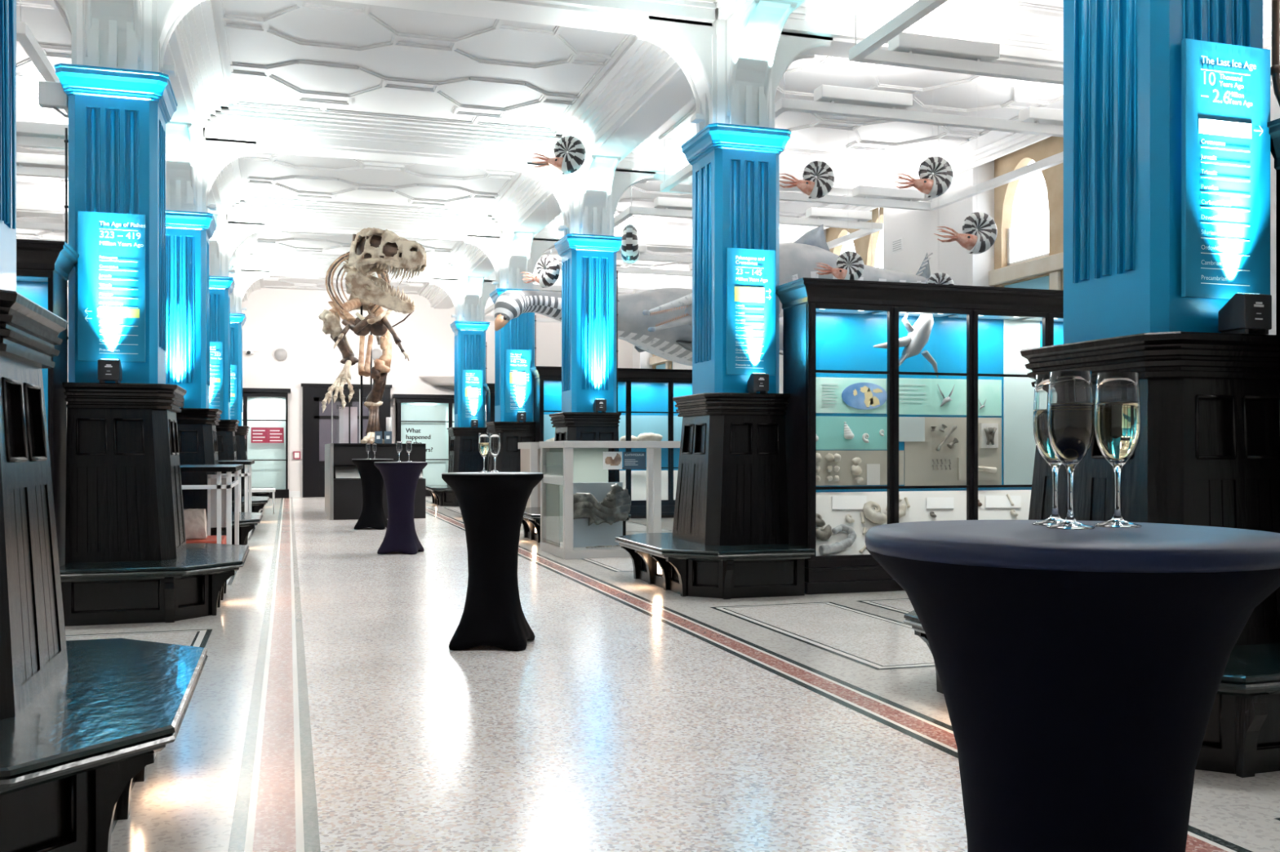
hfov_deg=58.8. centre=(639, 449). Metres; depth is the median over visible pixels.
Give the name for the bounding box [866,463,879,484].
card
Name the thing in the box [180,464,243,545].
display stand
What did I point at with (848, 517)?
ammonite fossil
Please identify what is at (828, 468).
small fossil
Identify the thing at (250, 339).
security camera
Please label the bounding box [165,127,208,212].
trim
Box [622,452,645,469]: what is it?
name sign
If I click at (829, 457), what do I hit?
small fossil
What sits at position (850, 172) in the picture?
trim
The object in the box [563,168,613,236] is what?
trim
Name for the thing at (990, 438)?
skull
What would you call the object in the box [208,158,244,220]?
trim
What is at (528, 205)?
trim
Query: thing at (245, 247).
trim
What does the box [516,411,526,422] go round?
uplighter
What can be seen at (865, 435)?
shell
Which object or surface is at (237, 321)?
column
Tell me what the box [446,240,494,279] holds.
trim
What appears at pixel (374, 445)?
champagne flute
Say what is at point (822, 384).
text block
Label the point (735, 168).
column
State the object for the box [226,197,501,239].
trim
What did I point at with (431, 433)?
panel
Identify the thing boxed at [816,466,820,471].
small fossil
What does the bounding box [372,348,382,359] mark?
wall lamp
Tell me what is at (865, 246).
window
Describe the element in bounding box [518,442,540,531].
cabinet
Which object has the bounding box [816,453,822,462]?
small fossil
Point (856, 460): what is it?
fossil vertebra
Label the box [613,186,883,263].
lighting frame
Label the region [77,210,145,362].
sign
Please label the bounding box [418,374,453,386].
wall lamp
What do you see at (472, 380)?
sign
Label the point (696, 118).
lamp
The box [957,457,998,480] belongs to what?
tray
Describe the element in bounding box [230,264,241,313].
trim
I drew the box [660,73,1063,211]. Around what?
lighting frame
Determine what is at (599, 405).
uplighter
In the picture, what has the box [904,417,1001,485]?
panel
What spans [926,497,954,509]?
card
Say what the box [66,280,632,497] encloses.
wall
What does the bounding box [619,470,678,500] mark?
shelf
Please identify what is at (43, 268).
display case
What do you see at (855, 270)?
model
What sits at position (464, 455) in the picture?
column base
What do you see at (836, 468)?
small fossil
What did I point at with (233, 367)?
sign
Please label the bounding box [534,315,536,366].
cable conduit
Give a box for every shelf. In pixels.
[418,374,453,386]
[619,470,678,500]
[816,489,1031,555]
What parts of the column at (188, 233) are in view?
cap moulding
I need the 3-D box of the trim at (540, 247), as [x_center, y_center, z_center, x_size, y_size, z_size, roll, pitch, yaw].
[-1.756,-3.479,21.030,0.664,0.961,0.400,0,0,-17]
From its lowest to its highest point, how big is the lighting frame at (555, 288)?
0.730 m
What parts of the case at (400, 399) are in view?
panel, crown moulding, panel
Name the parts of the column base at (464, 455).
seat, cornice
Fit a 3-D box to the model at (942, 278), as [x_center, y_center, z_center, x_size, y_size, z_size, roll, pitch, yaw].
[3.492,-2.976,13.672,0.575,2.448,0.189,0,0,0]
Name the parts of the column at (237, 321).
cap moulding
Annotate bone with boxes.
[935,424,957,451]
[938,424,946,432]
[946,438,959,448]
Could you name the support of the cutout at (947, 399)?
attached to the panel at (931, 405)
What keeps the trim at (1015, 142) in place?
attached to the wall at (917, 228)
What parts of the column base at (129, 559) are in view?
cornice, seat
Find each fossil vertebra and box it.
[850,465,862,475]
[851,457,862,464]
[854,476,863,483]
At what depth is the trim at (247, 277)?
24.42 m
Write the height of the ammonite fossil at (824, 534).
0.142 m
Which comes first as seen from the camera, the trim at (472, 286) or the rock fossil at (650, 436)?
the rock fossil at (650, 436)
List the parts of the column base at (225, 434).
cornice, seat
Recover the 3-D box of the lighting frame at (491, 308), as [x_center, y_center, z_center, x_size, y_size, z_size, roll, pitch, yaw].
[-1.871,-3.835,29.280,4.170,0.730,3.660,0,0,-17]
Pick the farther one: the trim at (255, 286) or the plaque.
the trim at (255, 286)
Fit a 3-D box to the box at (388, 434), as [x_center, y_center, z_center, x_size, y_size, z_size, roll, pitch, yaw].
[-4.542,-0.220,20.485,0.130,0.220,0.055,0,0,-17]
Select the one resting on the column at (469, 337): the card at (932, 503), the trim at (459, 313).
the trim at (459, 313)
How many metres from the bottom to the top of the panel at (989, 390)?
0.348 m
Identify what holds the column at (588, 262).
on the column base at (569, 426)
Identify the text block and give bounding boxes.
[822,383,839,405]
[898,384,926,402]
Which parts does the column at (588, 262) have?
cap moulding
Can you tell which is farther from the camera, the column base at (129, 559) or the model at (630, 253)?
the model at (630, 253)
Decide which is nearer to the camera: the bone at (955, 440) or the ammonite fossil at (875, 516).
the ammonite fossil at (875, 516)
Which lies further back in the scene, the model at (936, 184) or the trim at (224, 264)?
the trim at (224, 264)
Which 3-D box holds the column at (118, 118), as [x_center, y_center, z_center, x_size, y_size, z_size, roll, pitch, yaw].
[-4.133,-1.695,9.011,0.798,2.390,0.868,0,0,-17]
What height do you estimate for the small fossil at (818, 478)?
0.057 m
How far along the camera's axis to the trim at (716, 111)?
10.25 m
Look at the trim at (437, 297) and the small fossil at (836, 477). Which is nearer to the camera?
the small fossil at (836, 477)
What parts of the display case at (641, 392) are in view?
panel, glazed door, crown moulding, panel, glazed door, glazed door, glazed door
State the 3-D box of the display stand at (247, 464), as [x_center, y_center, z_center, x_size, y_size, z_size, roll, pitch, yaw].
[-6.612,0.710,17.110,1.480,1.080,1.800,0,0,-17]
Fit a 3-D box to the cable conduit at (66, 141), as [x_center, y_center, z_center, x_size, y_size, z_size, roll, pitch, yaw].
[-4.371,-1.475,8.655,0.030,1.950,0.030,0,0,-40]
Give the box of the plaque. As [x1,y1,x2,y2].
[979,423,998,448]
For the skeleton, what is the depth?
19.86 m
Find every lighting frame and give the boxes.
[16,0,68,150]
[16,152,68,231]
[16,237,68,244]
[484,303,561,322]
[533,248,692,293]
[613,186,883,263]
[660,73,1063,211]
[848,0,1272,85]
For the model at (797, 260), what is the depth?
15.92 m
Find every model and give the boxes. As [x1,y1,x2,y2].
[493,288,782,366]
[520,255,559,288]
[528,135,585,174]
[621,224,639,263]
[642,224,933,332]
[779,113,834,199]
[814,251,864,279]
[873,312,937,377]
[892,156,953,197]
[927,100,954,284]
[933,82,997,253]
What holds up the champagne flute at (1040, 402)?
on the cocktail table at (1081, 672)
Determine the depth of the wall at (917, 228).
16.91 m
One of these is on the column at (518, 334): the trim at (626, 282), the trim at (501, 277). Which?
the trim at (501, 277)
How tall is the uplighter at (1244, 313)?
0.181 m
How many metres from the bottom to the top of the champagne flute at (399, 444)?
0.254 m
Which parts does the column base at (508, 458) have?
cornice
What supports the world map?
attached to the display case at (832, 327)
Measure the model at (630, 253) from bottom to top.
1.752 m
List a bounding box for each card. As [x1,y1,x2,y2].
[603,452,622,469]
[831,495,866,510]
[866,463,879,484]
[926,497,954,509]
[985,495,1021,508]
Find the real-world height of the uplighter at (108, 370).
0.181 m
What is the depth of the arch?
12.93 m
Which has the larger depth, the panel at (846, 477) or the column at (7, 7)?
the panel at (846, 477)
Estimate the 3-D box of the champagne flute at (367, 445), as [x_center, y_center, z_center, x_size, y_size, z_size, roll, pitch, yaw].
[-4.291,0.021,17.933,0.075,0.254,0.075,0,0,-5]
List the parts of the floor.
inlay panel, inlay panel, inlay panel, inlay panel, inlay panel, inlay panel, inlay panel, inlay panel, inlay panel, inlay panel, inlay panel, inlay panel, inlay panel, inlay panel, inlay panel, inlay panel, inlay panel, inlay panel, inlay panel, inlay panel, inlay panel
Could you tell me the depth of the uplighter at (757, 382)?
10.05 m
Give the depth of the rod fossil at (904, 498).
10.50 m
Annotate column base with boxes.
[0,289,208,851]
[59,382,249,626]
[176,408,262,545]
[215,419,269,512]
[234,426,273,508]
[425,427,487,506]
[485,422,535,472]
[521,412,631,542]
[614,392,814,599]
[902,331,1279,777]
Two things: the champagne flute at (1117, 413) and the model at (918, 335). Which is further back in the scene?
the model at (918, 335)
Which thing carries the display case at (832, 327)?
on the floor
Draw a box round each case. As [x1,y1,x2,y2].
[16,239,79,567]
[242,387,290,498]
[391,394,453,496]
[483,383,494,471]
[529,366,692,518]
[775,277,1063,595]
[1266,118,1279,335]
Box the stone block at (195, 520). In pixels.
[183,508,207,539]
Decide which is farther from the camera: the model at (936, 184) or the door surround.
the door surround
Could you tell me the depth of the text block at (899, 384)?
10.65 m
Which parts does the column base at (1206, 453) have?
seat, cornice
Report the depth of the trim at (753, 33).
10.10 m
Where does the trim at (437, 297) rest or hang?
attached to the wall at (288, 320)
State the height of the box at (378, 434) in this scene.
0.220 m
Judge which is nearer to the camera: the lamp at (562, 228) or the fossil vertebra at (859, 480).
the fossil vertebra at (859, 480)
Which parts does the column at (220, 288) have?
cap moulding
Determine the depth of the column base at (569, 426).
15.27 m
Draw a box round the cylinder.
[386,417,391,431]
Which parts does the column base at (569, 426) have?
seat, cornice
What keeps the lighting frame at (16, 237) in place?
hanging from the ceiling
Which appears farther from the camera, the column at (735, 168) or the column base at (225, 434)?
the column base at (225, 434)
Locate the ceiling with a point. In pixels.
(330, 56)
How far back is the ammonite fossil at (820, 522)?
10.09 m
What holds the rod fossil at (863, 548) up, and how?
on the shelf at (917, 511)
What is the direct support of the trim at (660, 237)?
attached to the wall at (917, 228)
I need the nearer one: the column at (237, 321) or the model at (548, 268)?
the model at (548, 268)
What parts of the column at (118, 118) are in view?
cap moulding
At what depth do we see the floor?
5.15 m
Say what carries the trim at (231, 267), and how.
attached to the trim at (237, 309)
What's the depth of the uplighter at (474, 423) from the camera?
25.50 m
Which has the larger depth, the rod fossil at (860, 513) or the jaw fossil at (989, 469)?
the jaw fossil at (989, 469)
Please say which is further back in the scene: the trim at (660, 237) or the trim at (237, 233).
the trim at (660, 237)
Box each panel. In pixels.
[204,103,568,171]
[251,427,284,443]
[400,404,445,484]
[543,414,682,441]
[816,377,886,413]
[816,416,887,449]
[816,450,903,485]
[886,377,966,415]
[898,417,924,441]
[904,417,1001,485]
[977,379,1001,416]
[1003,318,1039,484]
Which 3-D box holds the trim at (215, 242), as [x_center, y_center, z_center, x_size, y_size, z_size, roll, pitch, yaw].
[-7.139,-3.479,18.731,0.400,0.961,0.668,0,0,-17]
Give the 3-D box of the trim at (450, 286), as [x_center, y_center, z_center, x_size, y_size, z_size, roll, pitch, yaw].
[-4.443,-3.479,25.841,0.664,0.961,0.400,0,0,-17]
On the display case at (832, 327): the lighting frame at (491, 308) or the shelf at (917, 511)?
the shelf at (917, 511)
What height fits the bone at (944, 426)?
0.081 m
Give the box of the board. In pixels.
[573,482,622,547]
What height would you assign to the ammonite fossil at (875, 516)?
0.213 m
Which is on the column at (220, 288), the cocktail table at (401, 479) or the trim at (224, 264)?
the trim at (224, 264)
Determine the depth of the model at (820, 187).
14.00 m
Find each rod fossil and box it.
[858,545,866,553]
[859,512,865,524]
[862,527,866,535]
[903,497,910,507]
[1005,493,1013,506]
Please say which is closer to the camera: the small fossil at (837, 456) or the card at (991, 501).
the small fossil at (837, 456)
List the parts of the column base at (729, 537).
seat, cornice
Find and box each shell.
[844,422,853,439]
[862,433,868,443]
[879,429,884,436]
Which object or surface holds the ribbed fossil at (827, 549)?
on the shelf at (917, 511)
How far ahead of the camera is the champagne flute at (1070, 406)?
1.82 m
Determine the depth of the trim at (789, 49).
10.52 m
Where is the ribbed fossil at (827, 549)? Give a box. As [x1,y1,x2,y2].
[818,524,856,555]
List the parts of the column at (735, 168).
cap moulding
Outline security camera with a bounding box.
[242,331,258,354]
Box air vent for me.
[892,237,902,253]
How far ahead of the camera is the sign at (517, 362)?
20.48 m
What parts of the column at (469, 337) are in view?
cap moulding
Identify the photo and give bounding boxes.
[604,453,621,466]
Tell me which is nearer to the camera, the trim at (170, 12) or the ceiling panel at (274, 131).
the trim at (170, 12)
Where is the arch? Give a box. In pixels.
[555,35,693,162]
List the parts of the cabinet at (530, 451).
panel, post, panel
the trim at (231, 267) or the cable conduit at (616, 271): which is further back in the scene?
the trim at (231, 267)
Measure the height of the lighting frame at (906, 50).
0.730 m
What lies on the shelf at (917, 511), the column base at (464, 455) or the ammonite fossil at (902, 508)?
the ammonite fossil at (902, 508)
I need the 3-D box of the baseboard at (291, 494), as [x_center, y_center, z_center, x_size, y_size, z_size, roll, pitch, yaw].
[-8.049,1.170,30.048,16.420,0.160,0.030,0,0,-17]
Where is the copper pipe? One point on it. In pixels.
(1275, 4)
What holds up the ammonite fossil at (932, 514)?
on the shelf at (917, 511)
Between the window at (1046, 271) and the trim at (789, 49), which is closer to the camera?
the trim at (789, 49)
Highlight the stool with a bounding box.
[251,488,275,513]
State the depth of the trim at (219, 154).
14.13 m
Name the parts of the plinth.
reading panel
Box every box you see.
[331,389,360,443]
[374,431,382,443]
[384,431,391,443]
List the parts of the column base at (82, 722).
cornice, seat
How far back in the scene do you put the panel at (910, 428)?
10.65 m
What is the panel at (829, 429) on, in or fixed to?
attached to the display case at (832, 327)
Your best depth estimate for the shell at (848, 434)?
10.43 m
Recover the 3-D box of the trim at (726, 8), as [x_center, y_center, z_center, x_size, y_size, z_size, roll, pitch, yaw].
[1.679,-4.015,7.988,1.180,0.370,4.790,0,0,-17]
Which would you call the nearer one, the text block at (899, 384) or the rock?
the text block at (899, 384)
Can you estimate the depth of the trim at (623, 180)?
15.66 m
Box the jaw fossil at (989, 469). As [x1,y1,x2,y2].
[977,466,996,473]
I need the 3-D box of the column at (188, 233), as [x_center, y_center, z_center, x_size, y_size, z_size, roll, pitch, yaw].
[-5.725,-1.695,14.161,0.798,2.390,0.868,0,0,-17]
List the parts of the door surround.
pane, door, pane, pane, pane, door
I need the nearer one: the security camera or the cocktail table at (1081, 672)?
the cocktail table at (1081, 672)
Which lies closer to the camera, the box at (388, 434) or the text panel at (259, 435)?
the box at (388, 434)
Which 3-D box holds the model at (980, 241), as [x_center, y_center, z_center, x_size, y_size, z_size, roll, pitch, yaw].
[3.696,-3.211,12.888,0.737,1.979,0.240,0,0,-9]
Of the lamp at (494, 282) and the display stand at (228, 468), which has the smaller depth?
the display stand at (228, 468)
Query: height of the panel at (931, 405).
0.342 m
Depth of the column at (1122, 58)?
5.16 m
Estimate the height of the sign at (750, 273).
1.130 m
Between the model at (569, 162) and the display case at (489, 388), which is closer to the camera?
the model at (569, 162)
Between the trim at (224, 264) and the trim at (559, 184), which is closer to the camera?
the trim at (559, 184)
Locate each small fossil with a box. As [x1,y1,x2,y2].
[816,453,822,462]
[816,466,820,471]
[816,475,820,481]
[824,453,834,462]
[826,466,832,471]
[826,475,832,481]
[833,453,840,462]
[833,466,839,471]
[834,475,839,481]
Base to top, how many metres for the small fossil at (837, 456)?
0.086 m
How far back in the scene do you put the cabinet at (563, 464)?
13.49 m
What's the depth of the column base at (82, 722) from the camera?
3.71 m
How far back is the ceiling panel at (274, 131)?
14.59 m
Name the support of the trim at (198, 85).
attached to the ceiling
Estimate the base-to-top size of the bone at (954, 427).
0.252 m
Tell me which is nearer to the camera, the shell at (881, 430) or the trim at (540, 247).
the shell at (881, 430)
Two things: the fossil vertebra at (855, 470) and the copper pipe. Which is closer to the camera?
the copper pipe
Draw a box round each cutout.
[937,384,955,406]
[977,399,986,409]
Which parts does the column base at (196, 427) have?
cornice, seat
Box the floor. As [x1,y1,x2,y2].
[64,496,1279,851]
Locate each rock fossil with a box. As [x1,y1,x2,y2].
[545,437,554,441]
[619,435,637,440]
[636,432,662,440]
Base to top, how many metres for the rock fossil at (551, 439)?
0.149 m
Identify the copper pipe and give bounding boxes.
[1270,0,1279,106]
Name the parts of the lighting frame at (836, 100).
hanger rod, hanger rod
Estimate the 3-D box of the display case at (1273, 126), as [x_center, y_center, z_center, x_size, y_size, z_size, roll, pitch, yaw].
[4.186,-0.110,5.247,2.700,2.720,0.610,0,0,-17]
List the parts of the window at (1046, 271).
sash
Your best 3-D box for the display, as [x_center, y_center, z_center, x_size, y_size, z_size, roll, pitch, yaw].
[-4.873,1.100,12.100,0.840,0.300,0.800,0,0,-17]
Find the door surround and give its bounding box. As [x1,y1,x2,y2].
[301,383,391,497]
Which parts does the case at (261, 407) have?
crown moulding, panel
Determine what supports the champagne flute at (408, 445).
on the cocktail table at (401, 479)
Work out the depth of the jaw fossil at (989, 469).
10.83 m
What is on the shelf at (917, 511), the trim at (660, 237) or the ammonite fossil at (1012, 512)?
the ammonite fossil at (1012, 512)
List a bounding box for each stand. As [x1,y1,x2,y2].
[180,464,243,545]
[207,475,226,535]
[217,460,254,512]
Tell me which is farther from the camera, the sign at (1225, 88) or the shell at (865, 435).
the shell at (865, 435)
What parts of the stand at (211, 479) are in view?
panel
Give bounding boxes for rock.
[573,483,631,526]
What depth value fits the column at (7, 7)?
4.09 m
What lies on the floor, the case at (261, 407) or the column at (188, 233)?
the case at (261, 407)
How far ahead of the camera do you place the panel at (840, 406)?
10.44 m
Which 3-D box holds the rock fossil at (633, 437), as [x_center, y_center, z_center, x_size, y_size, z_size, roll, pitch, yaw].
[-0.214,-0.173,20.921,0.343,0.179,0.130,0,0,-17]
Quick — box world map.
[841,382,887,409]
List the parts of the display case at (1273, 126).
crown moulding, panel, panel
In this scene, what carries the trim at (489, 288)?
attached to the trim at (459, 313)
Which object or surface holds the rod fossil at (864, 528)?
on the shelf at (917, 511)
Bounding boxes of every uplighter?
[97,359,122,382]
[470,419,478,427]
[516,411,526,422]
[592,399,606,412]
[746,373,768,393]
[1217,293,1271,334]
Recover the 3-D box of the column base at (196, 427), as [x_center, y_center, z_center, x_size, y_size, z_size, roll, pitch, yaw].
[-5.420,0.375,14.255,1.275,1.750,2.184,0,0,-17]
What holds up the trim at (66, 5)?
attached to the trim at (152, 52)
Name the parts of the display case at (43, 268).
glazed door, panel, crown moulding, panel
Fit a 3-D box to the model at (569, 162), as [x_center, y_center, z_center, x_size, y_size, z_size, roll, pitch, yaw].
[-1.046,-3.841,14.389,0.731,0.717,0.240,0,0,9]
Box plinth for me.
[324,443,426,519]
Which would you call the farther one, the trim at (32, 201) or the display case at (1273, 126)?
the trim at (32, 201)
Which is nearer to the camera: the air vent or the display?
the display
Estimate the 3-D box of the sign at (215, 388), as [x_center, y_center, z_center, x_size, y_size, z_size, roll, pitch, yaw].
[-7.204,-1.235,18.942,0.470,1.130,0.030,0,0,-17]
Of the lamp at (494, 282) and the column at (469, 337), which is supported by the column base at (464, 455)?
the column at (469, 337)
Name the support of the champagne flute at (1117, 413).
on the cocktail table at (1081, 672)
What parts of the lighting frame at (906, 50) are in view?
hanger rod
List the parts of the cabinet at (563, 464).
post, panel, rail, panel, post, panel, post, post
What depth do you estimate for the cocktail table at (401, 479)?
13.60 m
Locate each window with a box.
[648,354,672,368]
[826,207,883,266]
[988,136,1063,290]
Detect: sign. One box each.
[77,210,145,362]
[208,342,222,409]
[230,364,236,417]
[462,369,483,420]
[505,349,531,413]
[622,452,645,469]
[725,247,775,375]
[1181,38,1270,299]
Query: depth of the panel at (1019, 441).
11.01 m
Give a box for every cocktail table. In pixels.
[351,458,393,529]
[373,462,427,554]
[441,471,543,651]
[865,520,1279,851]
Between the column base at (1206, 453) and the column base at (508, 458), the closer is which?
the column base at (1206, 453)
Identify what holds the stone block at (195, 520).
on the display
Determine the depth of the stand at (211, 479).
13.12 m
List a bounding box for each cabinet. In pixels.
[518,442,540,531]
[539,440,680,559]
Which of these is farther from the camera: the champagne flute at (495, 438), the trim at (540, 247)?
the trim at (540, 247)
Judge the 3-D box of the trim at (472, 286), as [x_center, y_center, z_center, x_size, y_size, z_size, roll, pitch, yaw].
[-3.716,-3.479,25.431,0.400,0.961,0.668,0,0,-17]
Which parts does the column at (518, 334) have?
cap moulding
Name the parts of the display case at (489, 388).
panel, crown moulding, glazed door, panel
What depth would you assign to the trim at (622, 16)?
10.01 m
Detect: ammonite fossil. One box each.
[816,513,825,526]
[816,524,831,540]
[844,514,854,523]
[862,501,887,524]
[885,503,906,519]
[929,511,936,517]
[1009,509,1017,516]
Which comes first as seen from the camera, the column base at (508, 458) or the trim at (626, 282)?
the column base at (508, 458)
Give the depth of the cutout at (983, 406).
10.87 m
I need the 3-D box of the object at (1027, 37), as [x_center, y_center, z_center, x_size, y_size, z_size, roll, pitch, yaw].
[3.622,-4.015,11.410,5.135,0.370,1.160,0,0,-17]
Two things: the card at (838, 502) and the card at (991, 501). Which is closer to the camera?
the card at (838, 502)
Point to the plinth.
(343, 483)
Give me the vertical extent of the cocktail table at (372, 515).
1.102 m
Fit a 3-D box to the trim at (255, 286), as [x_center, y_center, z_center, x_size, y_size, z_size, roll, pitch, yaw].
[-9.709,-4.015,27.038,1.180,0.370,4.800,0,0,-17]
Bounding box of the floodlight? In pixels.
[38,80,68,117]
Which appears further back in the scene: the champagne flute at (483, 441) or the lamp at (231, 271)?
the lamp at (231, 271)
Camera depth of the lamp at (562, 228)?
15.54 m
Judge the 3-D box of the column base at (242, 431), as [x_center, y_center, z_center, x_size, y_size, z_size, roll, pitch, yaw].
[-8.606,0.375,24.553,1.275,1.750,2.184,0,0,-17]
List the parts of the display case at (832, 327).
panel, glazed door, crown moulding, panel, glazed door, glazed door, glazed door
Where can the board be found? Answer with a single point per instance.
(605, 534)
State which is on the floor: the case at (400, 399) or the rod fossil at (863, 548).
the case at (400, 399)
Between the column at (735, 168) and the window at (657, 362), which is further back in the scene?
the window at (657, 362)
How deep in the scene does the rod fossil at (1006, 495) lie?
10.84 m
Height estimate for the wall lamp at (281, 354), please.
0.304 m
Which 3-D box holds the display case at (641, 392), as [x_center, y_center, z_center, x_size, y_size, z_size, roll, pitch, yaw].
[0.138,-0.110,20.941,4.320,2.720,0.610,0,0,-17]
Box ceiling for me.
[16,0,1271,295]
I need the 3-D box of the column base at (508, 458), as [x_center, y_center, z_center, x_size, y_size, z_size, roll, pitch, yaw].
[-2.608,0.375,20.767,1.275,1.750,2.184,0,0,-17]
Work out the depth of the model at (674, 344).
17.65 m
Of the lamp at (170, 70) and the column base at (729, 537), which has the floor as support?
the column base at (729, 537)
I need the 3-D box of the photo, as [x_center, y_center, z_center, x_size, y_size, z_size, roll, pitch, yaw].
[-0.310,0.114,13.151,0.194,0.144,0.001,0,0,-17]
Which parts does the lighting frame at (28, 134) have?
hanger rod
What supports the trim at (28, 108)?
attached to the ceiling
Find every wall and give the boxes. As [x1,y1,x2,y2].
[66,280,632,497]
[632,46,1279,393]
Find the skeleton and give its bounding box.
[318,227,426,444]
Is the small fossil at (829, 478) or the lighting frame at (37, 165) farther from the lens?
the lighting frame at (37, 165)
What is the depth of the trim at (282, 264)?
24.66 m
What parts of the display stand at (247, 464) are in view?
rail, leg, leg, leg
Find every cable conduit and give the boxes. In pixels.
[63,128,68,382]
[485,342,487,427]
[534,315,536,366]
[616,271,617,412]
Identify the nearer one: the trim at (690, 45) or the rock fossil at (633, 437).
the trim at (690, 45)
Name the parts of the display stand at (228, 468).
rail, leg, leg, rail, leg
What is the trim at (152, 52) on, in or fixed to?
on the column at (118, 118)
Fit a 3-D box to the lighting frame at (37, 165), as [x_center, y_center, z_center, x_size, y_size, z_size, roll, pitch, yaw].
[-9.316,-3.835,15.902,4.200,0.730,4.060,0,0,-17]
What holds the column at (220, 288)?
on the column base at (225, 434)
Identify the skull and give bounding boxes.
[983,426,997,444]
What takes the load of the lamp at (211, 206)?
attached to the trim at (202, 202)
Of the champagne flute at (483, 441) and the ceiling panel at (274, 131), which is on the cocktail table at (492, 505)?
the champagne flute at (483, 441)
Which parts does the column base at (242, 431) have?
cornice, seat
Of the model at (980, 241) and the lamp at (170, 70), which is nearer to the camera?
the lamp at (170, 70)
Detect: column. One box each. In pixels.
[0,0,16,291]
[53,63,177,383]
[165,210,216,408]
[208,275,235,419]
[230,313,246,426]
[449,320,489,427]
[489,288,538,422]
[554,233,622,412]
[680,123,791,394]
[1063,0,1262,343]
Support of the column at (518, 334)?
on the column base at (508, 458)
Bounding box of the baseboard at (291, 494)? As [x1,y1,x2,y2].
[288,491,300,497]
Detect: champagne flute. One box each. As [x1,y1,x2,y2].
[365,443,370,458]
[372,443,377,458]
[395,440,402,462]
[405,440,412,462]
[478,433,489,472]
[489,433,500,472]
[1031,373,1064,525]
[1045,370,1094,529]
[1093,372,1142,528]
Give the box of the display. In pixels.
[186,535,226,544]
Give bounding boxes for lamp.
[160,64,176,76]
[206,204,216,210]
[228,269,235,273]
[274,348,287,360]
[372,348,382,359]
[491,280,497,284]
[558,225,567,231]
[690,113,705,123]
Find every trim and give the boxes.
[16,86,68,124]
[16,184,68,218]
[56,0,71,32]
[71,0,163,73]
[157,0,204,61]
[163,0,228,135]
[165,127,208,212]
[202,129,257,199]
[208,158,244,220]
[208,213,221,271]
[208,214,229,276]
[225,215,265,264]
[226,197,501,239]
[226,214,253,268]
[229,265,235,309]
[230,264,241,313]
[238,265,270,301]
[240,251,458,281]
[242,279,260,302]
[330,0,716,35]
[419,282,453,309]
[429,275,459,310]
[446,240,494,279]
[455,274,484,321]
[462,275,484,317]
[463,231,502,275]
[483,280,496,306]
[484,266,692,290]
[487,172,561,235]
[496,230,533,289]
[521,162,573,221]
[532,238,559,273]
[533,217,793,253]
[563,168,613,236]
[613,168,654,215]
[615,138,941,201]
[636,12,715,112]
[696,4,774,133]
[713,0,805,20]
[726,0,797,119]
[774,31,831,96]
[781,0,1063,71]
[788,22,1271,242]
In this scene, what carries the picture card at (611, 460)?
in the cabinet at (563, 464)
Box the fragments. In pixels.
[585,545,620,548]
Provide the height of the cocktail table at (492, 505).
1.102 m
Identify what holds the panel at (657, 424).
attached to the display case at (641, 392)
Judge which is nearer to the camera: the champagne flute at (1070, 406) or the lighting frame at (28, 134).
the champagne flute at (1070, 406)
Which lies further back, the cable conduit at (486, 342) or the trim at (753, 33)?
the cable conduit at (486, 342)

